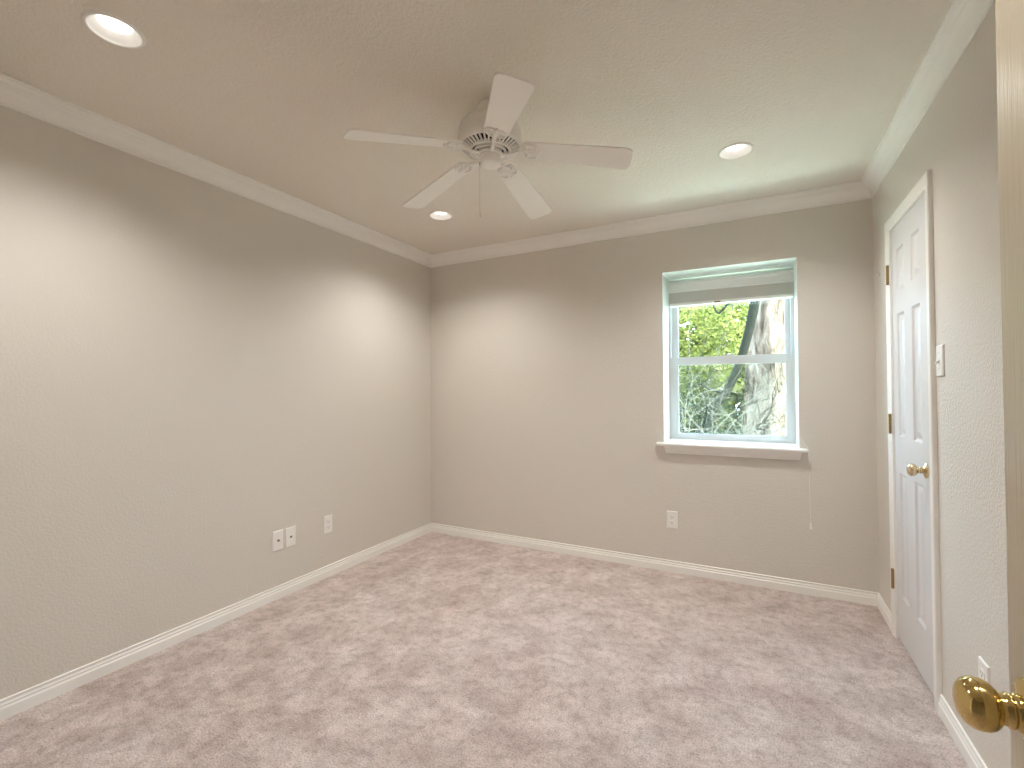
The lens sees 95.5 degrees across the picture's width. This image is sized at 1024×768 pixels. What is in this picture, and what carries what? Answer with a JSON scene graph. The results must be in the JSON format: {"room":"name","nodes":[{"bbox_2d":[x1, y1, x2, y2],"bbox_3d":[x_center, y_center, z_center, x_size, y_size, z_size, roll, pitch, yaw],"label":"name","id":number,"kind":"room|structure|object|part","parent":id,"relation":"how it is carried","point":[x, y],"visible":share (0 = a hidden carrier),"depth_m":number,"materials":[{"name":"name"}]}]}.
{"room":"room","nodes":[
{"label":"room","id":0,"kind":"room"},
{"bbox_2d":[0,105,430,699],"bbox_3d":[-1.586,-0.003,2.615,0.120,2.580,3.509,-1,-1,27],"label":"wall","id":1,"kind":"structure","parent":0,"point":[193,372],"depth_m":2.29,"materials":[{"name":"grey paint"}]},
{"bbox_2d":[0,523,430,720],"bbox_3d":[-1.493,1.249,2.618,0.013,0.076,3.389,-1,-1,27],"label":"baseboard","id":2,"kind":"structure","parent":1,"relation":"attached to","point":[14,704],"depth_m":2.28,"materials":[{"name":"white paint"}]},
{"bbox_2d":[0,73,431,267],"bbox_3d":[-1.481,-1.107,2.643,0.064,0.094,3.389,-1,-1,27],"label":"crown molding","id":3,"kind":"structure","parent":1,"relation":"attached to","point":[16,95],"depth_m":2.29,"materials":[{"name":"white paint"}]},
{"bbox_2d":[272,529,282,551],"bbox_3d":[-1.405,0.941,2.794,0.015,0.117,0.070,-1,-1,27],"label":"cable jack","id":4,"kind":"object","parent":1,"relation":"attached to","point":[277,536],"visible":1,"depth_m":2.79,"materials":[{"name":"white plastic"}]},
{"bbox_2d":[285,526,295,547],"bbox_3d":[-1.368,0.943,2.872,0.008,0.117,0.070,-1,-1,27],"label":"phone jack","id":5,"kind":"object","parent":1,"relation":"attached to","point":[290,533],"visible":1,"depth_m":2.87,"materials":[{"name":"white plastic"}]},
{"bbox_2d":[323,514,331,533],"bbox_3d":[-1.236,0.943,3.125,0.009,0.117,0.070,-1,-1,27],"label":"power outlet","id":6,"kind":"object","parent":1,"relation":"attached to","point":[327,520],"visible":1,"depth_m":3.12,"materials":[{"name":"white plastic"}]},
{"bbox_2d":[0,0,952,254],"bbox_3d":[-0.028,-1.320,2.037,3.448,0.300,3.889,-1,-1,27],"label":"ceiling","id":7,"kind":"structure","parent":0,"point":[268,92],"depth_m":1.83,"materials":[{"name":"beige paint"}]},
{"bbox_2d":[81,10,145,48],"bbox_3d":[-1.315,-1.203,1.539,0.165,0.077,0.165,-1,-1,27],"label":"recessed light","id":8,"kind":"object","parent":7,"relation":"in","point":[109,27],"visible":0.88,"depth_m":1.55,"materials":[{"name":"white glass"}]},
{"bbox_2d":[428,211,452,219],"bbox_3d":[-0.485,-1.182,3.167,0.165,0.077,0.165,-1,-1,27],"label":"recessed light","id":9,"kind":"object","parent":7,"relation":"in","point":[438,215],"visible":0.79,"depth_m":3.20,"materials":[{"name":"white glass"}]},
{"bbox_2d":[343,72,632,218],"bbox_3d":[-0.076,-0.929,1.985,1.124,0.481,1.082,-1,-1,27],"label":"ceiling fan","id":10,"kind":"object","parent":7,"relation":"hanging from","point":[490,135],"visible":1,"depth_m":1.88,"materials":[{"name":"white plastic"}]},
{"bbox_3d":[-0.406,-0.937,1.779,0.447,0.006,0.125,-10,15,-28],"label":"fan blade","id":11,"kind":"part","parent":10,"relation":"part of","materials":[{"name":"white wood"}]},
{"bbox_3d":[-0.350,-0.931,2.195,0.447,0.006,0.125,-14,1,43],"label":"fan blade","id":12,"kind":"part","parent":10,"relation":"part of","materials":[{"name":"white wood"}]},
{"bbox_3d":[-0.174,-0.961,1.905,0.093,0.022,0.015,0,-1,-28],"label":"iron arm","id":13,"kind":"part","parent":10,"relation":"part of","materials":[{"name":"white metal"}]},
{"bbox_3d":[-0.159,-0.959,2.014,0.093,0.022,0.015,-1,-1,44],"label":"iron arm","id":14,"kind":"part","parent":10,"relation":"part of","materials":[{"name":"white metal"}]},
{"bbox_3d":[-0.075,-0.962,1.857,0.015,0.022,0.093,0,-1,-10],"label":"iron arm","id":15,"kind":"part","parent":10,"relation":"part of","materials":[{"name":"white metal"}]},
{"bbox_3d":[-0.027,-0.942,1.597,0.125,0.006,0.447,11,6,-12],"label":"fan blade","id":16,"kind":"part","parent":10,"relation":"part of","materials":[{"name":"white wood"}]},
{"bbox_3d":[0.002,-0.961,1.936,0.093,0.022,0.015,0,-1,8],"label":"iron arm","id":17,"kind":"part","parent":10,"relation":"part of","materials":[{"name":"white metal"}]},
{"bbox_3d":[0.064,-0.931,2.271,0.125,0.006,0.447,-13,-15,23],"label":"fan blade","id":18,"kind":"part","parent":10,"relation":"part of","materials":[{"name":"white wood"}]},
{"bbox_3d":[0.263,-0.938,1.901,0.447,0.006,0.125,9,-11,8],"label":"fan blade","id":19,"kind":"part","parent":10,"relation":"part of","materials":[{"name":"white wood"}]},
{"bbox_2d":[718,142,753,159],"bbox_3d":[1.121,-1.202,2.333,0.165,0.077,0.165,-1,-1,27],"label":"recessed light","id":20,"kind":"object","parent":7,"relation":"in","point":[740,149],"visible":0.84,"depth_m":2.36,"materials":[{"name":"white glass"}]},
{"bbox_2d":[0,532,968,767],"bbox_3d":[-0.254,1.333,1.156,3.798,0.150,4.839,-1,-1,27],"label":"floor","id":21,"kind":"structure","parent":0,"point":[433,649],"depth_m":1.99,"materials":[{"name":"carpet"}]},
{"bbox_2d":[431,199,878,592],"bbox_3d":[0.788,0.151,3.571,3.448,2.880,0.380,-1,-1,27],"label":"wall","id":22,"kind":"structure","parent":0,"point":[547,365],"depth_m":3.31,"materials":[{"name":"grey paint"}]},
{"bbox_2d":[431,181,871,267],"bbox_3d":[0.667,-1.105,3.400,3.178,0.094,0.064,-1,-1,27],"label":"crown molding","id":23,"kind":"structure","parent":22,"relation":"attached to","point":[851,191],"depth_m":3.18,"materials":[{"name":"white paint"}]},
{"bbox_2d":[431,523,877,605],"bbox_3d":[0.689,1.251,3.386,3.178,0.076,0.013,-1,-1,27],"label":"baseboard","id":24,"kind":"structure","parent":22,"relation":"attached to","point":[760,580],"depth_m":3.16,"materials":[{"name":"white paint"}]},
{"bbox_2d":[667,510,677,528],"bbox_3d":[1.096,0.929,3.182,0.070,0.117,0.009,-1,-1,27],"label":"power outlet","id":25,"kind":"object","parent":22,"relation":"attached to","point":[672,518],"visible":1,"depth_m":3.18,"materials":[{"name":"white plastic"}]},
{"bbox_2d":[656,257,807,459],"bbox_3d":[1.468,-0.154,3.168,0.882,1.250,0.396,-1,-1,27],"label":"window","id":26,"kind":"structure","parent":22,"relation":"in","point":[750,446],"depth_m":3.16,"materials":[{"name":"white paint"}]},
{"bbox_3d":[1.548,-0.452,3.332,0.765,0.602,0.028,-1,-1,27],"label":"sash","id":27,"kind":"part","parent":26,"relation":"part of","materials":[{"name":"clear plastic"}]},
{"bbox_3d":[1.533,0.096,3.289,0.765,0.592,0.028,-1,-1,27],"label":"sash","id":28,"kind":"part","parent":26,"relation":"part of","materials":[{"name":"clear plastic"}]},
{"bbox_3d":[1.456,0.411,3.130,0.882,0.022,0.331,-1,-1,27],"label":"sill","id":29,"kind":"part","parent":26,"relation":"part of","materials":[{"name":"white paint"}]},
{"bbox_2d":[669,270,811,529],"bbox_3d":[1.478,0.062,3.107,0.843,1.620,0.322,-1,-1,27],"label":"window blind","id":30,"kind":"object","parent":26,"relation":"attached to","point":[777,284],"visible":1,"depth_m":3.21,"materials":[{"name":"white"}]},
{"bbox_3d":[1.512,-0.580,3.250,0.779,0.020,0.052,-1,-1,27],"label":"rail","id":31,"kind":"part","parent":30,"relation":"part of","materials":[{"name":"white plastic"}]},
{"bbox_3d":[1.792,0.055,2.910,0.032,1.554,0.264,0,-1,14],"label":"pull cord","id":32,"kind":"part","parent":30,"relation":"part of","materials":[{"name":"white plastic"}]},
{"bbox_2d":[873,2,1010,767],"bbox_3d":[1.354,-0.041,1.088,0.150,2.580,3.509,-1,-1,27],"label":"wall","id":33,"kind":"structure","parent":0,"point":[956,138],"depth_m":1.54,"materials":[{"name":"grey paint"}]},
{"bbox_2d":[885,192,933,695],"bbox_3d":[1.789,0.236,2.110,0.098,2.028,0.534,-1,-1,27],"label":"door","id":34,"kind":"structure","parent":33,"relation":"in","point":[909,298],"depth_m":2.06,"materials":[{"name":"white paint"}]},
{"bbox_3d":[1.670,0.355,1.917,0.062,0.064,0.064,-1,-1,27],"label":"knob","id":35,"kind":"part","parent":34,"relation":"part of","materials":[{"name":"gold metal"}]},
{"bbox_2d":[884,169,941,712],"bbox_3d":[1.817,0.216,2.067,0.096,2.094,0.664,-1,-1,27],"label":"door frame","id":36,"kind":"structure","parent":33,"relation":"attached to","point":[925,184],"depth_m":1.81,"materials":[{"name":"white paint"}]},
{"bbox_2d":[861,0,994,198],"bbox_3d":[1.282,-1.142,1.208,0.064,0.094,3.389,-1,-1,27],"label":"crown molding","id":37,"kind":"structure","parent":33,"relation":"attached to","point":[963,18],"depth_m":1.73,"materials":[{"name":"white paint"}]},
{"bbox_2d":[877,593,987,767],"bbox_3d":[1.315,1.213,1.159,0.013,0.076,3.389,-1,-1,27],"label":"baseboard","id":38,"kind":"structure","parent":33,"relation":"attached to","point":[958,734],"depth_m":1.63,"materials":[{"name":"white paint"}]},
{"bbox_2d":[935,344,944,376],"bbox_3d":[1.599,-0.087,1.744,0.019,0.117,0.070,-1,-1,27],"label":"light switch","id":39,"kind":"object","parent":33,"relation":"attached to","point":[940,350],"visible":1,"depth_m":1.73,"materials":[{"name":"white plastic"}]},
{"bbox_2d":[978,656,990,684],"bbox_3d":[1.457,0.916,1.436,0.009,0.117,0.070,-1,-1,27],"label":"power outlet","id":40,"kind":"object","parent":33,"relation":"attached to","point":[983,668],"visible":0.39,"depth_m":1.43,"materials":[{"name":"white plastic"}]},
{"bbox_2d":[979,668,984,679],"bbox_3d":[1.454,0.897,1.438,0.003,0.029,0.034,-1,-1,27],"label":"receptacle","id":41,"kind":"object","parent":40,"relation":"attached to","point":[981,670],"depth_m":1.43,"materials":[{"name":"grey plastic"}]},
{"bbox_3d":[-0.904,-0.042,0.352,3.178,2.580,0.120,-1,-1,27],"label":"wall","id":42,"kind":"structure","parent":0,"visible":0},
{"bbox_2d":[952,0,1023,767],"bbox_3d":[0.387,0.213,0.211,0.100,2.028,0.771,-1,-1,27],"label":"door","id":43,"kind":"structure","parent":42,"relation":"in","point":[977,702],"depth_m":0.52,"materials":[{"name":"beige paint"}]},
{"bbox_3d":[0.518,0.347,0.499,0.065,0.072,0.072,-1,-1,27],"label":"knob","id":44,"kind":"part","parent":43,"relation":"part of","materials":[{"name":"gold metal"}]},
{"label":"outside","id":45,"kind":"structure","parent":0,"visible":0},
{"bbox_3d":[6.584,2.024,13.823,32.000,0.200,23.161,-1,-1,27],"label":"ground","id":46,"kind":"structure","parent":45,"visible":0},
{"bbox_2d":[679,372,743,434],"bbox_3d":[2.744,0.845,7.507,2.290,2.090,1.457,-1,-1,27],"label":"shrub","id":47,"kind":"object","parent":46,"relation":"on","point":[681,396],"visible":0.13,"depth_m":7.31,"materials":[{"name":"green plant"}]},
{"bbox_2d":[679,301,748,434],"bbox_3d":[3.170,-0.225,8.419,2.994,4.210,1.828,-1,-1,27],"label":"shrub","id":48,"kind":"object","parent":46,"relation":"on","point":[720,331],"visible":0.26,"depth_m":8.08,"materials":[{"name":"green plant"}]},
{"bbox_2d":[690,300,759,433],"bbox_3d":[2.268,-0.380,5.976,1.651,4.591,0.150,-1,-1,27],"label":"tree","id":49,"kind":"object","parent":46,"relation":"on","point":[753,309],"visible":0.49,"depth_m":5.69,"materials":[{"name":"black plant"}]},
{"bbox_2d":[679,342,786,435],"bbox_3d":[2.573,0.514,5.423,4.118,2.678,0.400,-1,-1,27],"label":"bare shrub","id":50,"kind":"object","parent":46,"relation":"on","point":[732,382],"visible":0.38,"depth_m":5.36,"materials":[{"name":"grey plant"}]},
{"bbox_2d":[743,298,786,436],"bbox_3d":[3.899,-3.262,6.589,2.844,10.305,2.847,0,-1,-15],"label":"tree","id":51,"kind":"object","parent":46,"relation":"on","point":[768,337],"visible":0.19,"depth_m":5.84,"materials":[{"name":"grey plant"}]}
]}

